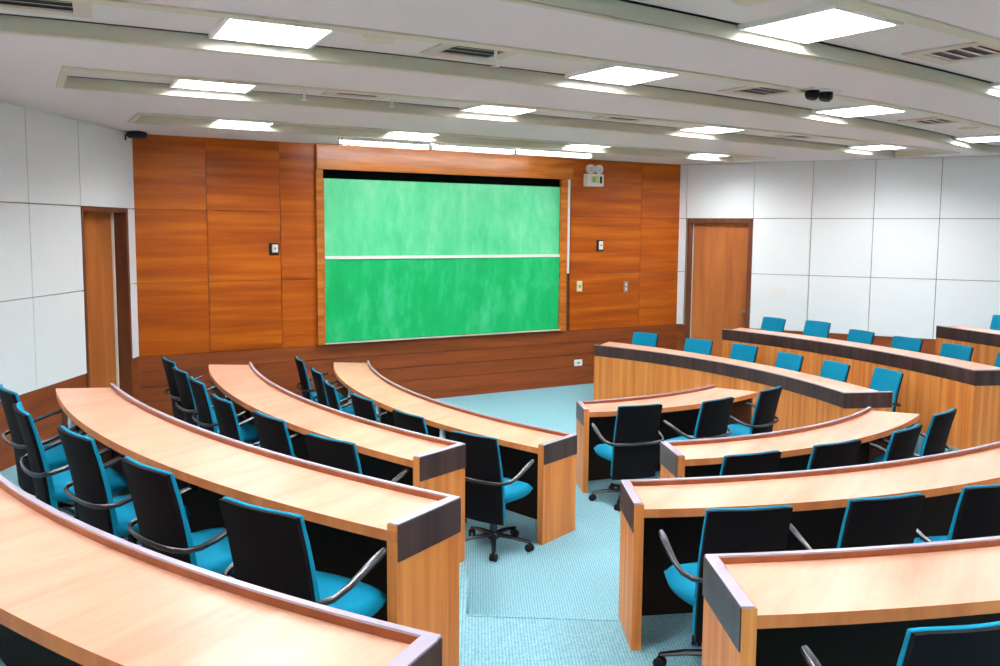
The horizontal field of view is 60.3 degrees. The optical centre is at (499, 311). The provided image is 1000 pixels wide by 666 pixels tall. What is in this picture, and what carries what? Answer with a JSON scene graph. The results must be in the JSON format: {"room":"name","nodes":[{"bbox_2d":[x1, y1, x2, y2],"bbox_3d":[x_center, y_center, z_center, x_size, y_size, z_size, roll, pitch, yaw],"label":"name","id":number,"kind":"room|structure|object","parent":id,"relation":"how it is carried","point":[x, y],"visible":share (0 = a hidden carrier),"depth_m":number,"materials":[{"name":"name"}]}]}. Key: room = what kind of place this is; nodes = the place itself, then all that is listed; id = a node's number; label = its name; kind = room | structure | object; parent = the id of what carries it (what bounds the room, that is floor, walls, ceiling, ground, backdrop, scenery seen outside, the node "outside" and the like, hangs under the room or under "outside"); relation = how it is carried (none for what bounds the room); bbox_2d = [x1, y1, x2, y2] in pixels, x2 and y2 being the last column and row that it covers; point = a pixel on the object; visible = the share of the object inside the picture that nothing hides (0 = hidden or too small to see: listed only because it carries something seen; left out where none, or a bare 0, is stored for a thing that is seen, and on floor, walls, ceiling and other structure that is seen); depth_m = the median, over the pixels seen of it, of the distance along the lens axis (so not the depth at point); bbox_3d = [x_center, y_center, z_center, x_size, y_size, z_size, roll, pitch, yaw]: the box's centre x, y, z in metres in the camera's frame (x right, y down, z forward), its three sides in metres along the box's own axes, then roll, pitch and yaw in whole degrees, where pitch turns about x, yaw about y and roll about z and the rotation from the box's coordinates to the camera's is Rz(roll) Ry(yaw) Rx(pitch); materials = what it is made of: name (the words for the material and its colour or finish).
{"room":"lecture hall","nodes":[
{"label":"lecture hall","id":0,"kind":"room"},
{"bbox_2d":[0,102,138,471],"bbox_3d":[-4.703,0.347,1.859,0.280,4.084,17.300,1,5,2],"label":"wall","id":1,"kind":"structure","parent":0,"point":[52,166],"depth_m":8.29,"materials":[{"name":"beige paint"}]},
{"bbox_2d":[81,206,133,397],"bbox_3d":[-4.448,0.164,9.521,0.265,2.610,1.040,1,5,2],"label":"door","id":2,"kind":"structure","parent":1,"relation":"in","point":[105,233],"depth_m":9.78,"materials":[{"name":"brown wood"}]},
{"bbox_2d":[30,493,234,578],"bbox_3d":[-3.468,2.011,0.212,9.300,0.220,10.500,-3,6,-29],"label":"floor","id":3,"kind":"structure","parent":0,"point":[114,494],"depth_m":5.81,"materials":[{"name":"teal carpet"}]},
{"bbox_2d":[0,384,102,515],"bbox_3d":[-2.910,0.928,5.637,0.629,0.925,0.610,-4,7,-39],"label":"office chair","id":4,"kind":"object","parent":3,"relation":"on","point":[56,457],"visible":0.38,"depth_m":5.42,"materials":[{"name":"black plastic"}]},
{"bbox_2d":[13,402,127,540],"bbox_3d":[-2.471,0.988,5.037,0.629,0.925,0.610,-3,6,-33],"label":"office chair","id":5,"kind":"object","parent":3,"relation":"on","point":[49,485],"visible":0.35,"depth_m":4.78,"materials":[{"name":"black plastic"}]},
{"bbox_2d":[56,426,190,543],"bbox_3d":[-1.933,1.042,4.515,0.629,0.925,0.610,-5,7,-43],"label":"office chair","id":6,"kind":"object","parent":3,"relation":"on","point":[96,505],"visible":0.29,"depth_m":4.25,"materials":[{"name":"black plastic"}]},
{"bbox_2d":[120,456,233,574],"bbox_3d":[-1.355,1.099,3.954,0.610,0.925,0.629,6,7,44],"label":"office chair","id":7,"kind":"object","parent":3,"relation":"on","point":[161,517],"visible":0.37,"depth_m":3.69,"materials":[{"name":"black plastic"}]},
{"bbox_2d":[218,496,386,616],"bbox_3d":[-0.750,1.153,3.438,0.610,0.925,0.629,4,7,34],"label":"office chair","id":8,"kind":"object","parent":3,"relation":"on","point":[270,549],"visible":0.46,"depth_m":3.18,"materials":[{"name":"black plastic"}]},
{"bbox_2d":[0,441,701,665],"bbox_3d":[-1.008,2.020,2.767,16.090,0.240,12.500,-3,6,-29],"label":"floor","id":9,"kind":"structure","parent":0,"point":[483,641],"depth_m":4.54,"materials":[{"name":"teal carpet"}]},
{"bbox_2d":[161,357,214,420],"bbox_3d":[-2.903,0.898,8.283,0.629,0.925,0.610,-3,6,-31],"label":"office chair","id":10,"kind":"object","parent":9,"relation":"on","point":[174,395],"visible":0.28,"depth_m":8.05,"materials":[{"name":"black fabric"}]},
{"bbox_2d":[172,366,243,426],"bbox_3d":[-2.588,0.953,7.729,0.629,0.925,0.610,-3,6,-31],"label":"office chair","id":11,"kind":"object","parent":9,"relation":"on","point":[187,400],"visible":0.3,"depth_m":7.47,"materials":[{"name":"black fabric"}]},
{"bbox_2d":[188,376,258,441],"bbox_3d":[-2.258,1.005,7.210,0.629,0.925,0.610,-3,6,-30],"label":"office chair","id":12,"kind":"object","parent":9,"relation":"on","point":[204,408],"visible":0.28,"depth_m":6.96,"materials":[{"name":"fabric"}]},
{"bbox_2d":[210,394,296,457],"bbox_3d":[-1.827,1.077,6.489,0.629,0.925,0.610,-3,6,-33],"label":"office chair","id":13,"kind":"object","parent":9,"relation":"on","point":[229,425],"visible":0.18,"depth_m":6.20,"materials":[{"name":"black plastic"}]},
{"bbox_2d":[56,383,460,665],"bbox_3d":[-1.811,1.185,4.935,4.120,1.002,0.655,6,8,44],"label":"curved desk","id":14,"kind":"object","parent":9,"relation":"on","point":[348,516],"visible":0.58,"depth_m":4.04,"materials":[{"name":"laminate"}]},
{"bbox_2d":[56,387,436,542],"bbox_3d":[-1.815,0.741,4.887,4.117,0.045,0.635,6,8,44],"label":"countertop","id":15,"kind":"structure","parent":14,"relation":"on","point":[122,426],"depth_m":4.22,"materials":[{"name":"laminate"}]},
{"bbox_2d":[252,411,301,456],"bbox_3d":[-1.344,1.133,5.934,0.629,0.925,0.610,-4,7,-39],"label":"office chair","id":16,"kind":"object","parent":9,"relation":"on","point":[273,434],"visible":0.16,"depth_m":5.65,"materials":[{"name":"black plastic"}]},
{"bbox_2d":[209,362,465,562],"bbox_3d":[-1.723,1.091,7.107,0.703,0.782,4.451,-3,7,-35],"label":"curved desk","id":17,"kind":"object","parent":9,"relation":"on","point":[433,463],"visible":0.58,"depth_m":6.08,"materials":[{"name":"laminate"}]},
{"bbox_2d":[209,365,447,468],"bbox_3d":[-1.730,0.756,7.072,0.683,0.045,4.447,-3,7,-35],"label":"countertop","id":18,"kind":"structure","parent":17,"relation":"on","point":[239,383],"depth_m":6.36,"materials":[{"name":"laminate"}]},
{"bbox_2d":[304,433,408,482],"bbox_3d":[-0.860,1.191,5.367,0.610,0.925,0.629,5,7,39],"label":"office chair","id":19,"kind":"object","parent":9,"relation":"on","point":[340,454],"visible":0.12,"depth_m":5.07,"materials":[{"name":"black plastic"}]},
{"bbox_2d":[466,614,616,620],"bbox_3d":[0.229,1.722,4.812,0.846,0.020,0.026,1,5,3],"label":"trim","id":20,"kind":"structure","parent":9,"relation":"attached to","point":[471,615],"depth_m":4.81,"materials":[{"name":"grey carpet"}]},
{"bbox_2d":[653,505,792,665],"bbox_3d":[1.072,1.318,4.187,0.610,0.925,0.629,0,5,-7],"label":"office chair","id":21,"kind":"object","parent":9,"relation":"on","point":[754,529],"visible":0.43,"depth_m":3.90,"materials":[{"name":"black fabric"}]},
{"bbox_2d":[618,441,999,650],"bbox_3d":[3.012,1.265,5.671,5.310,0.782,0.995,-3,6,-31],"label":"curved desk","id":22,"kind":"object","parent":9,"relation":"on","point":[818,498],"visible":0.63,"depth_m":4.83,"materials":[{"name":"laminate"}]},
{"bbox_2d":[633,447,999,517],"bbox_3d":[3.017,0.931,5.628,5.295,0.045,0.972,-3,6,-31],"label":"countertop","id":23,"kind":"structure","parent":22,"relation":"on","point":[949,475],"depth_m":4.77,"materials":[{"name":"laminate"}]},
{"bbox_2d":[702,536,999,665],"bbox_3d":[3.910,1.293,4.487,7.113,0.962,1.236,-3,6,-32],"label":"curved desk","id":24,"kind":"object","parent":9,"relation":"on","point":[854,606],"visible":1,"depth_m":3.10,"materials":[{"name":"laminate"}]},
{"bbox_2d":[725,546,999,628],"bbox_3d":[3.920,0.870,4.439,7.109,0.045,1.216,-3,6,-32],"label":"countertop","id":25,"kind":"structure","parent":24,"relation":"on","point":[964,582],"depth_m":2.99,"materials":[{"name":"laminate"}]},
{"bbox_2d":[789,493,924,549],"bbox_3d":[1.745,1.307,4.359,0.610,0.925,0.629,-1,6,-13],"label":"office chair","id":26,"kind":"object","parent":9,"relation":"on","point":[891,520],"visible":0.15,"depth_m":4.06,"materials":[{"name":"black plastic"}]},
{"bbox_2d":[914,484,999,542],"bbox_3d":[2.387,1.292,4.574,0.610,0.925,0.629,-1,6,-14],"label":"office chair","id":27,"kind":"object","parent":9,"relation":"on","point":[977,511],"visible":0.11,"depth_m":4.26,"materials":[{"name":"black plastic"}]},
{"bbox_2d":[132,134,680,415],"bbox_3d":[-0.740,-0.611,12.318,8.967,4.084,0.270,-3,6,-29],"label":"wall","id":28,"kind":"structure","parent":0,"point":[208,211],"depth_m":11.05,"materials":[{"name":"brown wood"}]},
{"bbox_2d":[315,169,324,345],"bbox_3d":[-2.351,-0.685,11.221,0.090,2.296,0.070,-3,6,-29],"label":"trim","id":29,"kind":"structure","parent":28,"relation":"attached to","point":[318,172],"depth_m":11.19,"materials":[{"name":"brown wood"}]},
{"bbox_2d":[172,376,593,416],"bbox_3d":[-0.689,1.185,12.372,8.367,0.100,0.035,-3,6,-29],"label":"baseboard","id":30,"kind":"structure","parent":28,"relation":"attached to","point":[585,380],"depth_m":12.80,"materials":[{"name":"brown wood"}]},
{"bbox_2d":[321,169,559,186],"bbox_3d":[-0.710,-1.851,12.072,3.695,0.120,0.012,-3,6,-29],"label":"trim","id":31,"kind":"structure","parent":28,"relation":"attached to","point":[331,174],"depth_m":11.97,"materials":[{"name":"black metal"}]},
{"bbox_2d":[323,178,561,344],"bbox_3d":[-0.694,-0.713,12.135,3.695,2.167,0.075,-3,6,-29],"label":"chalkboard","id":32,"kind":"object","parent":28,"relation":"attached to","point":[404,260],"visible":1,"depth_m":12.05,"materials":[{"name":"green plastic"}]},
{"bbox_2d":[325,329,559,344],"bbox_3d":[-0.702,0.355,12.236,3.695,0.022,0.075,-3,6,-29],"label":"chalk tray","id":33,"kind":"object","parent":32,"relation":"on","point":[491,331],"depth_m":12.06,"materials":[{"name":"beige"}]},
{"bbox_2d":[315,144,572,179],"bbox_3d":[-0.645,-2.067,12.037,3.970,0.318,0.100,-3,6,-29],"label":"trim","id":34,"kind":"structure","parent":28,"relation":"attached to","point":[327,156],"depth_m":11.87,"materials":[{"name":"brown wood"}]},
{"bbox_2d":[560,180,567,330],"bbox_3d":[0.953,-0.835,13.086,0.115,2.296,0.070,-3,6,-29],"label":"trim","id":35,"kind":"structure","parent":28,"relation":"attached to","point":[563,183],"depth_m":13.05,"materials":[{"name":"brown wood"}]},
{"bbox_2d":[567,180,570,272],"bbox_3d":[1.031,-1.285,13.065,0.035,1.425,0.065,-3,6,-29],"label":"conduit","id":36,"kind":"object","parent":28,"relation":"attached to","point":[569,181],"visible":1,"depth_m":13.04,"materials":[{"name":"white plastic"}]},
{"bbox_2d":[583,164,603,186],"bbox_3d":[1.442,-2.076,13.193,0.320,0.332,0.119,-3,6,-29],"label":"emergency light","id":37,"kind":"object","parent":28,"relation":"attached to","point":[590,180],"visible":1,"depth_m":13.15,"materials":[{"name":"white plastic"}]},
{"bbox_2d":[0,0,999,164],"bbox_3d":[2.744,-1.769,5.680,32.000,0.352,15.100,-3,6,-29],"label":"ceiling","id":38,"kind":"structure","parent":0,"point":[115,69],"depth_m":6.11,"materials":[{"name":"paint"}]},
{"bbox_2d":[0,0,91,18],"bbox_3d":[-2.394,-1.595,4.413,0.540,0.012,0.540,-2,6,-24],"label":"ceiling vent","id":39,"kind":"object","parent":38,"relation":"in","point":[52,7],"visible":1,"depth_m":4.55,"materials":[{"name":"black plastic"}]},
{"bbox_2d":[125,131,147,139],"bbox_3d":[-4.144,-1.995,9.823,0.228,0.112,0.228,0,5,-7],"label":"speaker","id":40,"kind":"object","parent":38,"relation":"attached to","point":[131,134],"visible":1,"depth_m":9.74},
{"bbox_2d":[169,79,257,92],"bbox_3d":[-2.273,-1.819,6.867,0.620,0.030,0.620,-2,6,-27],"label":"recessed light","id":41,"kind":"object","parent":38,"relation":"in","point":[175,83],"visible":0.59,"depth_m":6.99,"materials":[{"name":"white plastic"}]},
{"bbox_2d":[208,18,335,48],"bbox_3d":[-1.337,-1.639,5.040,0.620,0.030,0.620,-2,6,-27],"label":"recessed light","id":42,"kind":"object","parent":38,"relation":"in","point":[224,29],"visible":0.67,"depth_m":5.08,"materials":[{"name":"white plastic"}]},
{"bbox_2d":[321,92,386,99],"bbox_3d":[-1.179,-1.861,7.328,0.540,0.012,0.540,-2,6,-29],"label":"ceiling vent","id":43,"kind":"object","parent":38,"relation":"in","point":[324,93],"visible":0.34,"depth_m":7.49,"materials":[{"name":"beige metal"}]},
{"bbox_2d":[363,35,395,43],"bbox_3d":[-0.731,-1.653,5.228,0.200,0.026,0.200,-3,6,-29],"label":"ceiling speaker","id":44,"kind":"object","parent":38,"relation":"attached to","point":[369,38],"visible":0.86,"depth_m":5.20,"materials":[{"name":"beige plastic"}]},
{"bbox_2d":[337,137,430,149],"bbox_3d":[-1.412,-2.062,10.597,1.180,0.085,0.140,-3,6,-29],"label":"light","id":45,"kind":"object","parent":38,"relation":"attached to","point":[342,140],"visible":1,"depth_m":10.55,"materials":[{"name":"white plastic"}]},
{"bbox_2d":[420,44,517,61],"bbox_3d":[-0.159,-1.685,5.556,0.540,0.012,0.540,-3,6,-30],"label":"ceiling vent","id":46,"kind":"object","parent":38,"relation":"in","point":[444,50],"visible":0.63,"depth_m":5.64,"materials":[{"name":"black plastic"}]},
{"bbox_2d":[431,142,515,153],"bbox_3d":[-0.330,-2.104,11.139,1.180,0.085,0.140,-3,6,-29],"label":"light","id":47,"kind":"object","parent":38,"relation":"attached to","point":[438,146],"visible":0.98,"depth_m":11.08,"materials":[{"name":"white plastic"}]},
{"bbox_2d":[459,104,537,115],"bbox_3d":[0.033,-1.920,8.130,0.620,0.030,0.620,-3,6,-30],"label":"recessed light","id":48,"kind":"object","parent":38,"relation":"in","point":[470,108],"visible":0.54,"depth_m":8.23,"materials":[{"name":"white plastic"}]},
{"bbox_2d":[516,148,593,157],"bbox_3d":[0.753,-2.147,11.681,1.180,0.085,0.140,-3,6,-29],"label":"light","id":49,"kind":"object","parent":38,"relation":"attached to","point":[528,151],"visible":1,"depth_m":11.63,"materials":[{"name":"white plastic"}]},
{"bbox_2d":[565,65,678,85],"bbox_3d":[0.911,-1.742,6.323,0.620,0.030,0.620,-3,6,-32],"label":"recessed light","id":50,"kind":"object","parent":38,"relation":"in","point":[609,74],"visible":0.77,"depth_m":6.35,"materials":[{"name":"white plastic"}]},
{"bbox_2d":[676,125,744,133],"bbox_3d":[2.417,-2.040,9.597,0.620,0.030,0.620,-3,6,-33],"label":"recessed light","id":51,"kind":"object","parent":38,"relation":"in","point":[696,128],"visible":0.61,"depth_m":9.67,"materials":[{"name":"white plastic"}]},
{"bbox_2d":[731,0,769,5],"bbox_3d":[1.250,-1.547,4.271,0.200,0.026,0.200,-3,6,-29],"label":"ceiling speaker","id":52,"kind":"object","parent":38,"relation":"attached to","point":[737,2],"visible":1,"depth_m":4.28,"materials":[{"name":"beige plastic"}]},
{"bbox_2d":[717,85,795,97],"bbox_3d":[2.169,-1.807,7.041,0.540,0.012,0.540,-3,7,-35],"label":"ceiling vent","id":53,"kind":"object","parent":38,"relation":"in","point":[750,91],"visible":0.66,"depth_m":7.11,"materials":[{"name":"black plastic"}]},
{"bbox_2d":[738,3,902,43],"bbox_3d":[1.771,-1.588,4.771,0.620,0.030,0.620,-3,7,-35],"label":"recessed light","id":54,"kind":"object","parent":38,"relation":"in","point":[828,21],"visible":0.96,"depth_m":4.75,"materials":[{"name":"white plastic"}]},
{"bbox_2d":[798,86,843,101],"bbox_3d":[2.445,-1.652,6.584,0.340,0.085,0.180,-3,6,-29],"label":"ceiling spotlight","id":55,"kind":"object","parent":38,"relation":"attached to","point":[811,93],"visible":0.97,"depth_m":6.53,"materials":[{"name":"black plastic"}]},
{"bbox_2d":[812,103,906,117],"bbox_3d":[3.389,-1.889,8.090,0.620,0.030,0.620,-4,7,-39],"label":"recessed light","id":56,"kind":"object","parent":38,"relation":"in","point":[855,110],"visible":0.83,"depth_m":8.09,"materials":[{"name":"white plastic"}]},
{"bbox_2d":[848,144,902,149],"bbox_3d":[5.093,-2.194,11.460,0.620,0.030,0.620,-4,7,-37],"label":"recessed light","id":57,"kind":"object","parent":38,"relation":"in","point":[862,146],"visible":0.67,"depth_m":11.52,"materials":[{"name":"white plastic"}]},
{"bbox_2d":[897,117,961,125],"bbox_3d":[4.492,-1.962,8.879,0.540,0.012,0.540,-4,7,-41],"label":"ceiling vent","id":58,"kind":"object","parent":38,"relation":"in","point":[932,120],"visible":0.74,"depth_m":8.93,"materials":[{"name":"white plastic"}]},
{"bbox_2d":[902,41,999,64],"bbox_3d":[2.979,-1.656,5.516,0.540,0.012,0.540,-4,7,-37],"label":"ceiling vent","id":59,"kind":"object","parent":38,"relation":"in","point":[969,51],"visible":0.94,"depth_m":5.54,"materials":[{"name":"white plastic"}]},
{"bbox_2d":[954,134,999,142],"bbox_3d":[5.901,-2.082,10.343,0.620,0.030,0.620,6,8,45],"label":"recessed light","id":60,"kind":"object","parent":38,"relation":"in","point":[987,137],"visible":1,"depth_m":10.34,"materials":[{"name":"white plastic"}]},
{"bbox_2d":[435,383,919,618],"bbox_3d":[2.763,1.971,5.946,32.000,0.200,15.300,-3,6,-29],"label":"floor","id":61,"kind":"structure","parent":0,"point":[575,573],"depth_m":6.39,"materials":[{"name":"teal carpet"}]},
{"bbox_2d":[294,356,345,403],"bbox_3d":[-2.044,0.989,9.944,0.629,0.925,0.610,-2,6,-20],"label":"office chair","id":62,"kind":"object","parent":61,"relation":"on","point":[307,392],"visible":0.31,"depth_m":9.69,"materials":[{"name":"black fabric"}]},
{"bbox_2d":[310,368,354,414],"bbox_3d":[-1.682,1.068,9.146,0.629,0.925,0.610,-2,6,-21],"label":"office chair","id":63,"kind":"object","parent":61,"relation":"on","point":[318,379],"visible":0.19,"depth_m":8.91,"materials":[{"name":"black plastic"}]},
{"bbox_2d":[323,380,351,410],"bbox_3d":[-1.393,1.141,8.396,0.629,0.925,0.610,-1,6,-19],"label":"office chair","id":64,"kind":"object","parent":61,"relation":"on","point":[331,392],"visible":0.15,"depth_m":8.12,"materials":[{"name":"black fabric"}]},
{"bbox_2d":[350,393,386,421],"bbox_3d":[-1.008,1.200,7.799,0.629,0.925,0.610,-3,6,-31],"label":"office chair","id":65,"kind":"object","parent":61,"relation":"on","point":[363,407],"visible":0.12,"depth_m":7.53,"materials":[{"name":"black fabric"}]},
{"bbox_2d":[392,409,466,522],"bbox_3d":[-0.545,1.265,7.158,0.629,0.925,0.610,-4,7,-38],"label":"office chair","id":66,"kind":"object","parent":61,"relation":"on","point":[403,420],"visible":0.11,"depth_m":6.88,"materials":[{"name":"black plastic"}]},
{"bbox_2d":[334,360,576,544],"bbox_3d":[-0.865,1.197,8.608,0.866,0.782,4.797,-3,6,-29],"label":"curved desk","id":67,"kind":"object","parent":61,"relation":"on","point":[551,501],"visible":0.63,"depth_m":7.20,"materials":[{"name":"laminate"}]},
{"bbox_2d":[334,362,562,453],"bbox_3d":[-0.872,0.862,8.573,0.844,0.045,4.794,-3,6,-29],"label":"countertop","id":68,"kind":"structure","parent":67,"relation":"on","point":[358,378],"depth_m":7.78,"materials":[{"name":"laminate"}]},
{"bbox_2d":[450,431,533,561],"bbox_3d":[-0.049,1.331,6.498,0.610,0.925,0.629,5,7,37],"label":"office chair","id":69,"kind":"object","parent":61,"relation":"on","point":[487,493],"visible":0.82,"depth_m":6.27,"materials":[{"name":"black plastic"}]},
{"bbox_2d":[589,404,663,510],"bbox_3d":[1.107,1.234,7.628,0.610,0.925,0.629,-1,6,-14],"label":"office chair","id":70,"kind":"object","parent":61,"relation":"on","point":[632,453],"visible":0.82,"depth_m":7.39,"materials":[{"name":"black plastic"}]},
{"bbox_2d":[632,332,657,346],"bbox_3d":[1.935,0.795,12.335,0.629,0.925,0.610,-5,7,-44],"label":"office chair","id":71,"kind":"object","parent":61,"relation":"on","point":[639,338],"visible":0.17,"depth_m":12.49,"materials":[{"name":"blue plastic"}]},
{"bbox_2d":[576,384,757,492],"bbox_3d":[1.657,1.228,8.490,2.190,0.782,0.590,-3,6,-29],"label":"curved desk","id":72,"kind":"object","parent":61,"relation":"on","point":[681,409],"visible":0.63,"depth_m":8.32,"materials":[{"name":"laminate"}]},
{"bbox_2d":[584,388,757,416],"bbox_3d":[1.666,0.894,8.451,2.187,0.045,0.570,-3,6,-29],"label":"countertop","id":73,"kind":"structure","parent":72,"relation":"on","point":[688,401],"depth_m":8.36,"materials":[{"name":"laminate"}]},
{"bbox_2d":[659,397,733,444],"bbox_3d":[1.763,1.215,7.875,0.610,0.925,0.629,-3,7,-34],"label":"office chair","id":74,"kind":"object","parent":61,"relation":"on","point":[714,415],"visible":0.28,"depth_m":7.61,"materials":[{"name":"black plastic"}]},
{"bbox_2d":[684,338,712,354],"bbox_3d":[2.544,0.865,11.645,0.629,0.925,0.610,-5,7,-42],"label":"office chair","id":75,"kind":"object","parent":61,"relation":"on","point":[700,346],"visible":0.14,"depth_m":11.79,"materials":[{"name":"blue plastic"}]},
{"bbox_2d":[593,342,892,431],"bbox_3d":[2.623,1.025,10.401,0.916,0.842,4.540,-3,6,-29],"label":"curved desk","id":76,"kind":"object","parent":61,"relation":"on","point":[621,370],"visible":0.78,"depth_m":10.29,"materials":[{"name":"laminate"}]},
{"bbox_2d":[601,342,876,391],"bbox_3d":[2.633,0.660,10.372,0.898,0.045,4.536,-3,6,-29],"label":"countertop","id":77,"kind":"structure","parent":76,"relation":"on","point":[838,385],"depth_m":10.05,"materials":[{"name":"laminate"}]},
{"bbox_2d":[729,343,757,362],"bbox_3d":[2.986,0.914,11.168,0.629,0.925,0.610,-3,6,-29],"label":"office chair","id":78,"kind":"object","parent":61,"relation":"on","point":[743,352],"visible":0.12,"depth_m":11.27,"materials":[{"name":"blue fabric"}]},
{"bbox_2d":[726,386,782,436],"bbox_3d":[2.369,1.173,8.376,0.610,0.925,0.629,-5,7,-44],"label":"office chair","id":79,"kind":"object","parent":61,"relation":"on","point":[763,417],"visible":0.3,"depth_m":8.13,"materials":[{"name":"black plastic"}]},
{"bbox_2d":[775,352,803,371],"bbox_3d":[3.293,0.988,10.407,0.629,0.925,0.610,-2,6,-20],"label":"office chair","id":80,"kind":"object","parent":61,"relation":"on","point":[784,360],"visible":0.12,"depth_m":10.47,"materials":[{"name":"blue fabric"}]},
{"bbox_2d":[820,360,849,382],"bbox_3d":[3.583,1.051,9.762,0.629,0.925,0.610,-1,6,-15],"label":"office chair","id":81,"kind":"object","parent":61,"relation":"on","point":[838,371],"visible":0.09,"depth_m":9.81,"materials":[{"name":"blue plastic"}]},
{"bbox_2d":[869,368,903,411],"bbox_3d":[3.941,1.102,9.259,0.629,0.925,0.610,-1,6,-13],"label":"office chair","id":82,"kind":"object","parent":61,"relation":"on","point":[882,379],"visible":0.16,"depth_m":9.27,"materials":[{"name":"blue fabric"}]},
{"bbox_2d":[676,136,999,354],"bbox_3d":[10.364,-0.344,10.438,17.300,4.084,0.280,3,6,28],"label":"wall","id":83,"kind":"structure","parent":0,"point":[904,247],"depth_m":12.88,"materials":[{"name":"beige paint"}]},
{"bbox_2d":[684,218,753,356],"bbox_3d":[3.575,-0.201,14.056,1.050,2.610,0.185,3,6,28],"label":"door","id":84,"kind":"structure","parent":83,"relation":"in","point":[719,250],"depth_m":14.03,"materials":[{"name":"brown wood"}]},
{"bbox_2d":[914,436,959,453],"bbox_3d":[10.372,1.510,9.334,10.502,0.200,12.750,-3,6,-29],"label":"floor","id":85,"kind":"structure","parent":0,"point":[918,447],"depth_m":9.35,"materials":[{"name":"teal carpet"}]},
{"bbox_2d":[760,317,785,332],"bbox_3d":[3.864,0.571,12.739,0.629,0.925,0.610,-2,6,-28],"label":"office chair","id":86,"kind":"object","parent":85,"relation":"on","point":[768,323],"visible":0.08,"depth_m":12.84,"materials":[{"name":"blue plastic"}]},
{"bbox_2d":[803,320,830,337],"bbox_3d":[4.345,0.621,12.258,0.629,0.925,0.610,-3,6,-29],"label":"office chair","id":87,"kind":"object","parent":85,"relation":"on","point":[811,328],"visible":0.1,"depth_m":12.36,"materials":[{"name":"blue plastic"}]},
{"bbox_2d":[721,328,999,449],"bbox_3d":[4.273,0.823,10.554,0.814,0.842,4.270,-2,6,-25],"label":"curved desk","id":88,"kind":"object","parent":85,"relation":"on","point":[931,385],"visible":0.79,"depth_m":9.40,"materials":[{"name":"laminate"}]},
{"bbox_2d":[731,328,999,369],"bbox_3d":[4.285,0.458,10.526,0.793,0.045,4.266,-2,6,-25],"label":"countertop","id":89,"kind":"structure","parent":88,"relation":"on","point":[966,364],"depth_m":10.20,"materials":[{"name":"laminate"}]},
{"bbox_2d":[847,329,874,344],"bbox_3d":[4.478,0.724,11.178,0.629,0.925,0.610,-1,6,-19],"label":"office chair","id":90,"kind":"object","parent":85,"relation":"on","point":[859,336],"visible":0.1,"depth_m":11.24,"materials":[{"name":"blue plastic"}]},
{"bbox_2d":[891,336,922,351],"bbox_3d":[4.749,0.794,10.457,0.629,0.925,0.610,-2,6,-22],"label":"office chair","id":91,"kind":"object","parent":85,"relation":"on","point":[898,342],"visible":0.05,"depth_m":10.53,"materials":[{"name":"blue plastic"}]},
{"bbox_2d":[939,343,973,361],"bbox_3d":[5.004,0.855,9.834,0.629,0.925,0.610,-1,6,-16],"label":"office chair","id":92,"kind":"object","parent":85,"relation":"on","point":[955,351],"visible":0.08,"depth_m":9.88,"materials":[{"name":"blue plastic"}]},
{"bbox_3d":[-3.334,1.919,-0.818,8.529,0.160,8.600,-3,6,-29],"label":"floor","id":93,"kind":"structure","parent":0,"visible":0},
{"bbox_2d":[0,475,441,665],"bbox_3d":[-1.595,1.103,2.949,3.461,0.782,0.641,5,7,40],"label":"curved desk","id":94,"kind":"object","parent":93,"relation":"on","point":[74,592],"visible":1,"depth_m":2.31,"materials":[{"name":"laminate"}]},
{"bbox_3d":[2.734,1.769,6.380,5.095,0.120,1.567,-3,6,-29],"label":"floor","id":95,"kind":"structure","parent":0,"visible":0},
{"bbox_2d":[678,450,781,477],"bbox_3d":[1.456,1.308,5.597,0.610,0.925,0.629,-1,6,-18],"label":"office chair","id":96,"kind":"object","parent":95,"relation":"on","point":[768,461],"visible":0.1,"depth_m":5.28,"materials":[{"name":"black plastic"}]},
{"bbox_2d":[660,407,919,478],"bbox_3d":[2.358,1.292,6.602,2.828,0.782,0.601,-3,6,-32],"label":"curved desk","id":97,"kind":"object","parent":95,"relation":"on","point":[695,457],"visible":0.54,"depth_m":6.37,"materials":[{"name":"laminate"}]},
{"bbox_2d":[807,439,861,469],"bbox_3d":[2.067,1.286,5.875,0.610,0.925,0.629,-2,6,-24],"label":"office chair","id":98,"kind":"object","parent":95,"relation":"on","point":[845,453],"visible":0.18,"depth_m":5.56,"materials":[{"name":"black plastic"}]},
{"bbox_2d":[869,424,922,461],"bbox_3d":[2.672,1.254,6.266,0.610,0.925,0.629,-4,7,-39],"label":"office chair","id":99,"kind":"object","parent":95,"relation":"on","point":[902,443],"visible":0.1,"depth_m":5.97,"materials":[{"name":"black plastic"}]},
{"bbox_2d":[867,408,956,463],"bbox_3d":[3.219,1.206,6.824,0.610,0.925,0.629,-4,7,-40],"label":"office chair","id":100,"kind":"object","parent":95,"relation":"on","point":[936,436],"visible":0.2,"depth_m":6.54,"materials":[{"name":"black plastic"}]},
{"bbox_3d":[11.401,1.386,8.724,9.300,0.180,10.700,-3,6,-29],"label":"floor","id":101,"kind":"structure","parent":0,"visible":0},
{"bbox_2d":[935,325,999,365],"bbox_3d":[6.136,0.707,10.024,0.642,0.842,2.786,-1,6,-12],"label":"curved desk","id":102,"kind":"object","parent":101,"relation":"on","point":[985,343],"visible":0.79,"depth_m":10.50,"materials":[{"name":"laminate"}]},
{"bbox_2d":[947,325,999,333],"bbox_3d":[6.149,0.342,9.994,0.621,0.045,2.782,-1,6,-12],"label":"countertop","id":103,"kind":"structure","parent":102,"relation":"on","point":[956,326],"depth_m":10.90,"materials":[{"name":"laminate"}]},
{"bbox_3d":[4.905,1.887,2.449,7.700,0.180,6.146,-3,6,-29],"label":"floor","id":104,"kind":"structure","parent":0,"visible":0},
{"bbox_2d":[800,621,999,665],"bbox_3d":[1.232,1.283,2.651,0.610,0.925,0.629,0,5,-10],"label":"office chair","id":105,"kind":"object","parent":104,"relation":"on","point":[973,644],"visible":1,"depth_m":2.31,"materials":[{"name":"black fabric"}]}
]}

